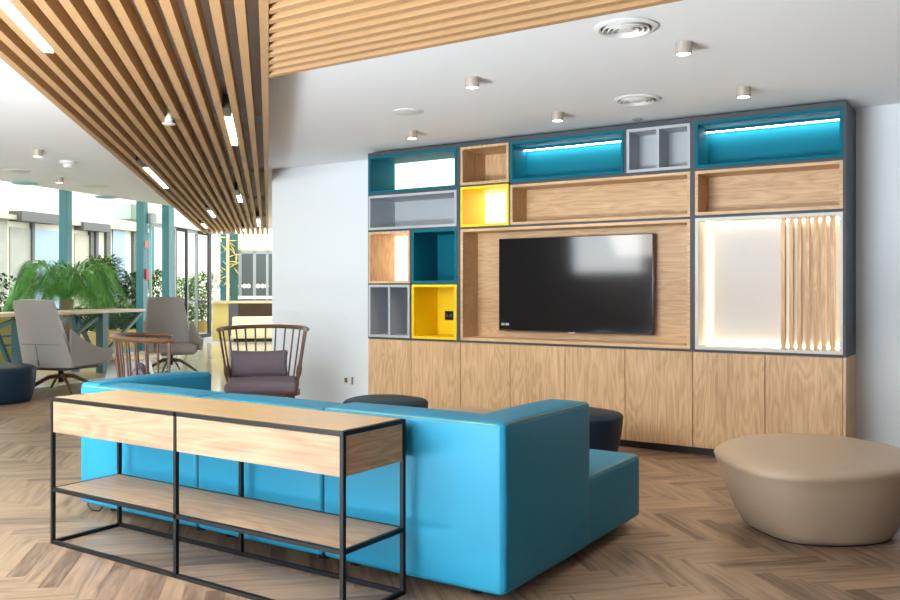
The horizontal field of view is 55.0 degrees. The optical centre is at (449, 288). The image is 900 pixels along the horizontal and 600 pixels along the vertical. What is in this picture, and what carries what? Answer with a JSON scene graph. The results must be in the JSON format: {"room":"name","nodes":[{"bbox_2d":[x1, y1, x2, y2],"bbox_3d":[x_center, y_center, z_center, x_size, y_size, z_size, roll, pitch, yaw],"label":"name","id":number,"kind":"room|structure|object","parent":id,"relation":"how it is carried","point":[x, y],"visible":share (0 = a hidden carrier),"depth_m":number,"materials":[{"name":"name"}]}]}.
{"room":"lobby","nodes":[
{"label":"lobby","id":0,"kind":"room"},
{"bbox_2d":[225,230,271,335],"bbox_3d":[-3.756,-0.820,24.603,5.246,4.240,0.100,0,0,-12],"label":"wall","id":1,"kind":"structure","parent":0,"point":[247,259],"depth_m":24.17,"materials":[{"name":"grey paint"}]},
{"bbox_2d":[114,203,217,233],"bbox_3d":[-6.828,-1.685,21.359,0.370,0.330,5.318,0,0,5],"label":"trim","id":2,"kind":"structure","parent":1,"relation":"attached to","point":[122,211],"depth_m":19.60,"materials":[{"name":"grey"}]},
{"bbox_2d":[176,227,187,318],"bbox_3d":[-6.735,-0.110,21.646,0.060,2.820,0.711,0,0,5],"label":"door","id":3,"kind":"structure","parent":2,"relation":"attached to","point":[177,228],"depth_m":21.95,"materials":[{"name":"grey metal"}]},
{"bbox_2d":[188,229,197,330],"bbox_3d":[-6.670,-0.110,22.327,0.060,2.820,0.658,0,0,5],"label":"door","id":4,"kind":"structure","parent":2,"relation":"attached to","point":[189,231],"depth_m":22.60,"materials":[{"name":"grey metal"}]},
{"bbox_2d":[198,231,211,337],"bbox_3d":[-6.592,-0.110,23.148,0.060,2.820,0.990,0,0,5],"label":"door","id":5,"kind":"structure","parent":2,"relation":"attached to","point":[209,236],"depth_m":23.49,"materials":[{"name":"grey metal"}]},
{"bbox_2d":[235,229,271,250],"bbox_3d":[-4.898,-1.661,22.499,1.447,1.334,0.150,0,0,-12],"label":"trim","id":6,"kind":"structure","parent":0,"point":[252,242],"depth_m":22.39,"materials":[{"name":"beige paint"}]},
{"bbox_2d":[0,0,899,228],"bbox_3d":[-1.877,-1.430,8.038,18.788,0.120,21.849,0,0,33],"label":"ceiling","id":7,"kind":"structure","parent":0,"point":[790,53],"depth_m":5.82,"materials":[{"name":"white paint"}]},
{"bbox_2d":[3,169,30,172],"bbox_3d":[-5.006,-1.365,10.000,0.300,0.009,0.300,0,0,33],"label":"ceiling speaker","id":8,"kind":"object","parent":7,"relation":"attached to","point":[6,170],"visible":1,"depth_m":9.96,"materials":[{"name":"white metal"}]},
{"bbox_2d":[11,181,38,185],"bbox_3d":[-5.477,-1.359,11.148,0.320,0.019,0.320,0,0,33],"label":"recessed light","id":9,"kind":"object","parent":7,"relation":"in","point":[26,183],"visible":1,"depth_m":11.07,"materials":[{"name":"teal"}]},
{"bbox_2d":[32,149,42,156],"bbox_3d":[-4.066,-1.337,8.525,0.092,0.066,0.092,0,0,33],"label":"ceiling spotlight","id":10,"kind":"object","parent":7,"relation":"attached to","point":[35,152],"visible":1,"depth_m":8.49,"materials":[{"name":"beige metal"}]},
{"bbox_2d":[55,177,63,182],"bbox_3d":[-4.798,-1.337,10.628,0.092,0.066,0.092,0,0,33],"label":"ceiling spotlight","id":11,"kind":"object","parent":7,"relation":"attached to","point":[57,179],"visible":1,"depth_m":10.59,"materials":[{"name":"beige metal"}]},
{"bbox_2d":[59,160,76,168],"bbox_3d":[-4.105,-1.333,9.294,0.170,0.075,0.170,0,0,33],"label":"smoke detector","id":12,"kind":"object","parent":7,"relation":"attached to","point":[67,164],"visible":1,"depth_m":9.25,"materials":[{"name":"white plastic"}]},
{"bbox_2d":[81,184,108,187],"bbox_3d":[-4.708,-1.365,11.472,0.340,0.009,0.340,0,0,33],"label":"ceiling speaker","id":13,"kind":"object","parent":7,"relation":"attached to","point":[84,185],"visible":1,"depth_m":11.44,"materials":[{"name":"white metal"}]},
{"bbox_2d":[94,196,117,198],"bbox_3d":[-5.100,-1.359,12.825,0.320,0.019,0.320,0,0,33],"label":"recessed light","id":14,"kind":"object","parent":7,"relation":"in","point":[100,197],"visible":1,"depth_m":12.76,"materials":[{"name":"white"}]},
{"bbox_2d":[162,105,175,125],"bbox_3d":[-2.006,-1.270,6.170,0.096,0.200,0.096,0,0,33],"label":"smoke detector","id":15,"kind":"object","parent":7,"relation":"attached to","point":[168,116],"visible":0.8,"depth_m":6.15,"materials":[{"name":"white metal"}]},
{"bbox_2d":[0,0,682,234],"bbox_3d":[-2.121,-1.295,8.534,5.874,0.150,21.898,0,0,-26],"label":"ceiling","id":16,"kind":"structure","parent":7,"relation":"hanging from","point":[94,74],"depth_m":4.54,"materials":[{"name":"brown wood"}]},
{"bbox_2d":[0,0,53,52],"bbox_3d":[-1.667,-1.266,2.552,0.048,0.101,3.880,0,0,-12],"label":"lamp","id":17,"kind":"object","parent":16,"relation":"attached to","point":[12,12],"visible":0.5,"depth_m":4.01,"materials":[{"name":"grey plastic"}]},
{"bbox_2d":[136,155,167,188],"bbox_3d":[-3.204,-1.266,9.366,0.048,0.101,2.250,0,0,-12],"label":"lamp","id":18,"kind":"object","parent":16,"relation":"attached to","point":[138,160],"visible":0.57,"depth_m":9.03,"materials":[{"name":"grey plastic"}]},
{"bbox_2d":[206,204,215,216],"bbox_3d":[-3.830,-1.266,13.859,0.048,0.101,1.700,0,0,-12],"label":"lamp","id":19,"kind":"object","parent":16,"relation":"attached to","point":[207,207],"visible":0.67,"depth_m":13.57,"materials":[{"name":"grey plastic"}]},
{"bbox_2d":[222,94,237,145],"bbox_3d":[-1.667,-1.266,6.583,0.048,0.101,1.530,0,0,-12],"label":"lamp","id":20,"kind":"object","parent":16,"relation":"attached to","point":[226,106],"visible":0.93,"depth_m":6.21,"materials":[{"name":"grey plastic"}]},
{"bbox_2d":[235,182,241,201],"bbox_3d":[-2.789,-1.266,11.421,0.048,0.101,1.500,0,0,-12],"label":"lamp","id":21,"kind":"object","parent":16,"relation":"attached to","point":[237,191],"visible":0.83,"depth_m":10.99,"materials":[{"name":"grey plastic"}]},
{"bbox_2d":[256,211,259,225],"bbox_3d":[-3.471,-1.266,15.671,0.048,0.101,2.300,0,0,-12],"label":"lamp","id":22,"kind":"object","parent":16,"relation":"attached to","point":[257,212],"visible":0.86,"depth_m":14.97,"materials":[{"name":"grey"}]},
{"bbox_2d":[392,108,422,115],"bbox_3d":[-0.324,-1.365,6.676,0.240,0.009,0.240,0,0,33],"label":"ceiling speaker","id":23,"kind":"object","parent":7,"relation":"attached to","point":[405,111],"visible":1,"depth_m":6.64,"materials":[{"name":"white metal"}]},
{"bbox_2d":[407,130,416,138],"bbox_3d":[-0.330,-1.337,7.500,0.092,0.066,0.092,0,0,33],"label":"ceiling spotlight","id":24,"kind":"object","parent":7,"relation":"attached to","point":[411,134],"visible":1,"depth_m":7.46,"materials":[{"name":"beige metal"}]},
{"bbox_2d":[465,76,478,88],"bbox_3d":[0.142,-1.337,5.603,0.092,0.066,0.092,0,0,33],"label":"ceiling spotlight","id":25,"kind":"object","parent":7,"relation":"attached to","point":[471,82],"visible":1,"depth_m":5.57,"materials":[{"name":"beige metal"}]},
{"bbox_2d":[552,111,562,121],"bbox_3d":[0.834,-1.337,6.714,0.092,0.066,0.092,0,0,33],"label":"ceiling spotlight","id":26,"kind":"object","parent":7,"relation":"attached to","point":[557,116],"visible":1,"depth_m":6.68,"materials":[{"name":"beige metal"}]},
{"bbox_2d":[594,17,657,37],"bbox_3d":[0.920,-1.357,4.523,0.330,0.022,0.330,0,0,33],"label":"ceiling vent","id":27,"kind":"object","parent":7,"relation":"in","point":[620,27],"visible":1,"depth_m":4.49,"materials":[{"name":"white metal"}]},
{"bbox_2d":[614,94,660,105],"bbox_3d":[1.348,-1.357,6.237,0.330,0.022,0.330,0,0,33],"label":"ceiling vent","id":28,"kind":"object","parent":7,"relation":"in","point":[635,99],"visible":1,"depth_m":6.18,"materials":[{"name":"white metal"}]},
{"bbox_2d":[675,40,691,55],"bbox_3d":[1.298,-1.337,4.808,0.092,0.066,0.092,0,0,33],"label":"ceiling spotlight","id":29,"kind":"object","parent":7,"relation":"attached to","point":[683,47],"visible":1,"depth_m":4.77,"materials":[{"name":"beige metal"}]},
{"bbox_2d":[736,86,750,97],"bbox_3d":[1.996,-1.337,5.881,0.092,0.066,0.092,0,0,33],"label":"ceiling spotlight","id":30,"kind":"object","parent":7,"relation":"attached to","point":[742,91],"visible":1,"depth_m":5.84,"materials":[{"name":"beige metal"}]},
{"bbox_2d":[0,382,899,599],"bbox_3d":[-1.988,1.300,3.692,14.762,0.001,10.371,0,0,33],"label":"floor","id":31,"kind":"structure","parent":0,"point":[120,581],"depth_m":4.17,"materials":[{"name":"brown wood"}]},
{"bbox_2d":[0,362,36,404],"bbox_3d":[-5.415,1.089,9.996,1.179,0.422,1.058,0,0,33],"label":"pouf","id":32,"kind":"object","parent":31,"relation":"on","point":[17,380],"visible":1,"depth_m":9.78,"materials":[{"name":"blue leather"}]},
{"bbox_2d":[13,299,112,393],"bbox_3d":[-4.952,0.712,10.939,0.880,1.172,0.993,0,0,19],"label":"swivel chair","id":33,"kind":"object","parent":31,"relation":"on","point":[43,342],"visible":0.9,"depth_m":10.61,"materials":[{"name":"grey fabric"}]},
{"bbox_2d":[109,332,173,377],"bbox_3d":[-2.348,0.831,6.989,0.759,0.947,0.938,0,0,-19],"label":"spindle chair","id":34,"kind":"object","parent":31,"relation":"on","point":[135,337],"visible":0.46,"depth_m":6.71,"materials":[{"name":"brown wood"}]},
{"bbox_2d":[131,362,150,375],"bbox_3d":[-2.458,0.737,6.899,0.175,0.264,0.561,0,0,-23],"label":"throw pillow","id":35,"kind":"object","parent":34,"relation":"on","point":[140,366],"visible":0.3,"depth_m":6.72,"materials":[{"name":"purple fabric"}]},
{"bbox_2d":[50,390,405,599],"bbox_3d":[-1.115,0.925,4.052,1.950,0.749,0.408,0,0,33],"label":"console table","id":36,"kind":"object","parent":31,"relation":"on","point":[342,445],"visible":1,"depth_m":3.85,"materials":[{"name":"beige wood"}]},
{"bbox_2d":[57,474,398,548],"bbox_3d":[-1.115,1.024,4.052,1.914,0.020,0.372,0,0,33],"label":"shelf","id":37,"kind":"object","parent":36,"relation":"attached to","point":[294,525],"depth_m":3.92,"materials":[{"name":"brown wood"}]},
{"bbox_2d":[216,324,309,397],"bbox_3d":[-1.821,0.831,8.434,0.900,0.947,0.728,0,0,-8],"label":"spindle chair","id":38,"kind":"object","parent":31,"relation":"on","point":[278,386],"visible":0.89,"depth_m":8.31,"materials":[{"name":"brown wood"}]},
{"bbox_2d":[230,350,287,376],"bbox_3d":[-1.889,0.737,8.559,0.560,0.264,0.170,0,0,-10],"label":"throw pillow","id":39,"kind":"object","parent":38,"relation":"on","point":[243,363],"visible":0.98,"depth_m":8.50,"materials":[{"name":"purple fabric"}]},
{"bbox_2d":[224,376,298,393],"bbox_3d":[-1.815,0.930,8.390,0.691,0.161,0.634,0,0,-8],"label":"seat cushion","id":40,"kind":"object","parent":38,"relation":"on","point":[250,384],"depth_m":8.12,"materials":[{"name":"purple fabric"}]},
{"bbox_2d":[81,371,638,594],"bbox_3d":[-0.602,0.915,4.938,2.973,0.770,1.526,0,0,33],"label":"sofa","id":41,"kind":"object","parent":31,"relation":"on","point":[496,500],"visible":0.7,"depth_m":3.82,"materials":[{"name":"blue leather"}]},
{"bbox_2d":[343,394,427,407],"bbox_3d":[-0.530,1.084,6.923,0.668,0.432,0.664,0,0,33],"label":"pouf","id":42,"kind":"object","parent":31,"relation":"on","point":[387,399],"visible":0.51,"depth_m":6.82,"materials":[{"name":"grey leather"}]},
{"bbox_2d":[439,407,496,413],"bbox_3d":[0.091,1.084,6.045,0.748,0.432,0.803,0,0,33],"label":"coffee table","id":43,"kind":"object","parent":31,"relation":"on","point":[463,409],"visible":0.09,"depth_m":6.25,"materials":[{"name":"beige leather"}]},
{"bbox_2d":[589,407,623,451],"bbox_3d":[0.849,1.084,6.206,0.739,0.432,0.732,0,0,33],"label":"pouf","id":44,"kind":"object","parent":31,"relation":"on","point":[605,425],"visible":0.26,"depth_m":5.96,"materials":[{"name":"blue leather"}]},
{"bbox_2d":[368,339,855,455],"bbox_3d":[1.129,0.896,7.559,4.359,0.808,0.446,0,0,33],"label":"base cabinet","id":45,"kind":"object","parent":31,"relation":"on","point":[691,402],"visible":0.62,"depth_m":6.97,"materials":[{"name":"brown wood"}]},
{"bbox_2d":[368,101,855,357],"bbox_3d":[1.128,-0.427,7.558,4.359,1.835,0.450,0,0,33],"label":"shelving unit","id":46,"kind":"object","parent":45,"relation":"on","point":[751,215],"visible":1,"depth_m":7.11,"materials":[{"name":"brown wood"}]},
{"bbox_2d":[445,311,452,319],"bbox_3d":[-0.009,0.261,8.514,0.097,0.087,0.012,0,0,33],"label":"power socket","id":47,"kind":"object","parent":46,"relation":"attached to","point":[448,314],"visible":1,"depth_m":8.51,"materials":[{"name":"black plastic"}]},
{"bbox_2d":[499,233,654,334],"bbox_3d":[1.085,-0.036,7.579,1.473,0.848,0.090,0,0,33],"label":"television","id":48,"kind":"object","parent":46,"relation":"attached to","point":[598,284],"visible":1,"depth_m":7.50,"materials":[{"name":"black plastic"}]},
{"bbox_2d":[781,215,835,350],"bbox_3d":[2.621,-0.041,6.336,0.367,0.978,0.052,0,0,33],"label":"grille","id":49,"kind":"object","parent":46,"relation":"attached to","point":[783,217],"depth_m":6.31,"materials":[{"name":"brown wood"}]},
{"bbox_2d":[713,433,899,546],"bbox_3d":[1.974,1.084,4.688,1.043,0.432,1.315,0,0,33],"label":"pouf","id":50,"kind":"object","parent":31,"relation":"on","point":[820,490],"visible":1,"depth_m":4.31,"materials":[{"name":"beige leather"}]},
{"bbox_2d":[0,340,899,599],"bbox_3d":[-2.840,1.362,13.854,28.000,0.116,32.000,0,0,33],"label":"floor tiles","id":51,"kind":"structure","parent":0,"point":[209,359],"depth_m":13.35,"materials":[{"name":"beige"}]},
{"bbox_2d":[0,317,10,361],"bbox_3d":[-7.339,0.850,14.157,0.200,0.900,0.600,0,0,18],"label":"screen panel","id":52,"kind":"object","parent":51,"relation":"on","point":[6,330],"visible":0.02,"depth_m":14.22,"materials":[{"name":"yellow"}]},
{"bbox_2d":[1,259,127,342],"bbox_3d":[-6.653,0.391,14.874,1.948,1.819,1.985,0,0,33],"label":"potted palm","id":53,"kind":"object","parent":51,"relation":"on","point":[57,286],"visible":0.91,"depth_m":14.49,"materials":[{"name":"green plant"}]},
{"bbox_2d":[59,190,71,318],"bbox_3d":[-7.240,-0.425,16.287,0.180,3.450,0.150,0,0,18],"label":"column","id":54,"kind":"structure","parent":51,"relation":"on","point":[65,197],"depth_m":16.22,"materials":[{"name":"teal paint"}]},
{"bbox_2d":[0,308,145,372],"bbox_3d":[-6.252,0.814,11.634,0.660,0.972,5.960,0,0,18],"label":"bar table","id":55,"kind":"object","parent":51,"relation":"on","point":[101,318],"visible":0.59,"depth_m":13.38,"materials":[{"name":"brown wood"}]},
{"bbox_2d":[34,369,166,388],"bbox_3d":[-6.998,1.298,6.331,0.070,0.009,16.200,0,0,18],"label":"trim","id":56,"kind":"structure","parent":51,"relation":"on","point":[165,369],"depth_m":11.97,"materials":[{"name":"white plastic"}]},
{"bbox_2d":[113,347,140,352],"bbox_3d":[-6.910,-0.425,17.356,0.080,3.450,2.088,0,0,18],"label":"window","id":57,"kind":"structure","parent":51,"relation":"on","point":[131,349],"depth_m":18.05,"materials":[{"name":"clear glass"}]},
{"bbox_2d":[105,353,160,378],"bbox_3d":[-4.422,1.103,11.900,0.700,0.395,0.560,0,0,0],"label":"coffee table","id":58,"kind":"object","parent":51,"relation":"on","point":[111,372],"visible":0.26,"depth_m":11.74,"materials":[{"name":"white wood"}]},
{"bbox_2d":[136,201,147,349],"bbox_3d":[-6.560,-0.425,18.424,0.180,3.450,0.160,0,0,18],"label":"column","id":59,"kind":"structure","parent":51,"relation":"on","point":[141,207],"depth_m":18.35,"materials":[{"name":"teal paint"}]},
{"bbox_2d":[145,269,147,279],"bbox_3d":[-6.454,-0.310,18.412,0.030,0.220,0.080,0,0,18],"label":"fire extinguisher","id":60,"kind":"object","parent":59,"relation":"attached to","point":[146,270],"visible":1,"depth_m":18.38,"materials":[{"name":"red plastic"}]},
{"bbox_2d":[148,213,155,223],"bbox_3d":[-6.430,-1.510,18.572,0.160,0.220,0.200,0,0,18],"label":"camera","id":61,"kind":"object","parent":59,"relation":"attached to","point":[151,216],"visible":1,"depth_m":18.49,"materials":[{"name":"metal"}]},
{"bbox_2d":[149,224,175,297],"bbox_3d":[-6.835,-0.110,20.596,0.060,2.820,1.398,0,0,5],"label":"door","id":62,"kind":"structure","parent":51,"relation":"on","point":[150,225],"depth_m":19.91,"materials":[{"name":"grey metal"}]},
{"bbox_2d":[162,205,173,296],"bbox_3d":[-6.287,-0.425,19.285,0.180,3.450,0.200,0,0,18],"label":"column","id":63,"kind":"structure","parent":51,"relation":"on","point":[167,211],"depth_m":19.19,"materials":[{"name":"teal paint"}]},
{"bbox_2d":[143,297,203,372],"bbox_3d":[-4.358,0.712,13.485,0.830,1.172,0.920,0,0,-30],"label":"swivel chair","id":64,"kind":"object","parent":51,"relation":"on","point":[168,315],"visible":0.74,"depth_m":13.70,"materials":[{"name":"grey fabric"}]},
{"bbox_2d":[211,301,271,339],"bbox_3d":[-5.123,0.800,22.298,1.971,0.999,0.450,0,0,-12],"label":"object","id":65,"kind":"structure","parent":51,"relation":"on","point":[220,309],"depth_m":22.10,"materials":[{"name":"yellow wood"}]},
{"bbox_2d":[213,234,240,300],"bbox_3d":[-5.712,-0.562,22.172,0.676,1.718,0.135,0,0,-12],"label":"lattice screen","id":66,"kind":"object","parent":65,"relation":"on","point":[233,242],"visible":0.99,"depth_m":22.16,"materials":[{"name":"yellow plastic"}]},
{"bbox_2d":[219,249,271,299],"bbox_3d":[-5.069,-0.367,22.437,1.807,1.306,0.100,0,0,-12],"label":"window","id":67,"kind":"structure","parent":65,"relation":"on","point":[240,251],"depth_m":22.38,"materials":[{"name":"grey metal"}]},
{"bbox_2d":[238,296,271,298],"bbox_3d":[-4.929,0.218,22.466,1.522,0.080,0.200,0,0,-12],"label":"trim","id":68,"kind":"structure","parent":65,"relation":"on","point":[239,297],"depth_m":22.34,"materials":[{"name":"white plastic"}]},
{"bbox_2d":[231,316,271,341],"bbox_3d":[-4.314,1.000,21.840,2.319,0.600,0.720,0,0,-12],"label":"bench","id":69,"kind":"object","parent":51,"relation":"on","point":[260,332],"visible":0.38,"depth_m":21.44,"materials":[{"name":"beige paint"}]},
{"bbox_2d":[272,103,899,447],"bbox_3d":[4.984,-0.185,10.885,10.670,2.970,9.340,0,0,33],"label":"wall","id":70,"kind":"structure","parent":0,"point":[320,212],"depth_m":9.24,"materials":[{"name":"white paint"}]},
{"bbox_2d":[344,376,353,384],"bbox_3d":[-1.087,0.980,9.283,0.130,0.090,0.020,0,0,33],"label":"wall socket","id":71,"kind":"object","parent":70,"relation":"attached to","point":[349,380],"visible":1,"depth_m":9.27,"materials":[{"name":"white plastic"}]},
{"label":"outside","id":72,"kind":"structure","parent":0,"visible":0},
{"bbox_2d":[88,320,232,343],"bbox_3d":[-33.890,1.400,31.561,84.896,0.200,112.539,0,0,33],"label":"ground","id":73,"kind":"structure","parent":72,"point":[206,339],"depth_m":22.27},
{"bbox_2d":[0,273,28,310],"bbox_3d":[-8.541,0.493,16.816,0.990,1.614,1.009,0,0,-15],"label":"shrub","id":74,"kind":"object","parent":73,"relation":"on","point":[5,282],"visible":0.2,"depth_m":16.66,"materials":[{"name":"green plant"}]},
{"bbox_2d":[57,306,101,345],"bbox_3d":[-7.537,0.792,17.242,0.690,1.016,1.456,0,0,19],"label":"planter box","id":75,"kind":"object","parent":73,"relation":"on","point":[92,335],"visible":0.15,"depth_m":17.50,"materials":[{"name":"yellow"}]},
{"bbox_2d":[76,254,132,331],"bbox_3d":[-7.850,0.254,19.627,1.312,2.092,1.289,0,0,-33],"label":"shrub","id":76,"kind":"object","parent":73,"relation":"on","point":[114,265],"visible":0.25,"depth_m":19.53,"materials":[{"name":"green plant"}]},
{"bbox_2d":[0,181,222,322],"bbox_3d":[-17.439,-3.200,13.742,0.900,9.000,56.000,0,0,18],"label":"window","id":77,"kind":"structure","parent":73,"relation":"on","point":[29,215],"depth_m":29.09,"materials":[{"name":"beige"}]},
{"bbox_2d":[103,302,135,349],"bbox_3d":[-7.059,0.790,18.706,0.702,1.019,1.521,0,0,16],"label":"planter box","id":78,"kind":"object","parent":73,"relation":"on","point":[114,318],"visible":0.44,"depth_m":18.44,"materials":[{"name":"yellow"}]},
{"bbox_2d":[114,270,135,328],"bbox_3d":[-7.363,0.425,19.884,0.923,1.749,0.962,0,0,-23],"label":"shrub","id":79,"kind":"object","parent":73,"relation":"on","point":[129,283],"visible":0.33,"depth_m":19.75,"materials":[{"name":"green plant"}]},
{"bbox_2d":[134,268,161,297],"bbox_3d":[-7.380,0.371,21.474,1.255,1.857,1.300,0,0,33],"label":"shrub","id":80,"kind":"object","parent":73,"relation":"on","point":[157,272],"visible":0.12,"depth_m":21.35,"materials":[{"name":"green plant"}]},
{"bbox_2d":[177,277,205,325],"bbox_3d":[-7.629,0.464,24.980,1.221,1.672,1.245,0,0,33],"label":"shrub","id":81,"kind":"object","parent":73,"relation":"on","point":[190,291],"visible":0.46,"depth_m":24.92,"materials":[{"name":"green plant"}]},
{"bbox_2d":[193,321,206,331],"bbox_3d":[-7.508,1.135,26.188,0.550,0.330,0.550,0,0,33],"label":"planter","id":82,"kind":"object","parent":73,"relation":"on","point":[202,327],"depth_m":25.96,"materials":[{"name":"yellow"}]},
{"bbox_2d":[184,271,219,331],"bbox_3d":[-7.475,0.372,26.185,1.343,1.856,1.308,0,0,33],"label":"shrub","id":83,"kind":"object","parent":73,"relation":"on","point":[202,327],"visible":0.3,"depth_m":25.99,"materials":[{"name":"green plant"}]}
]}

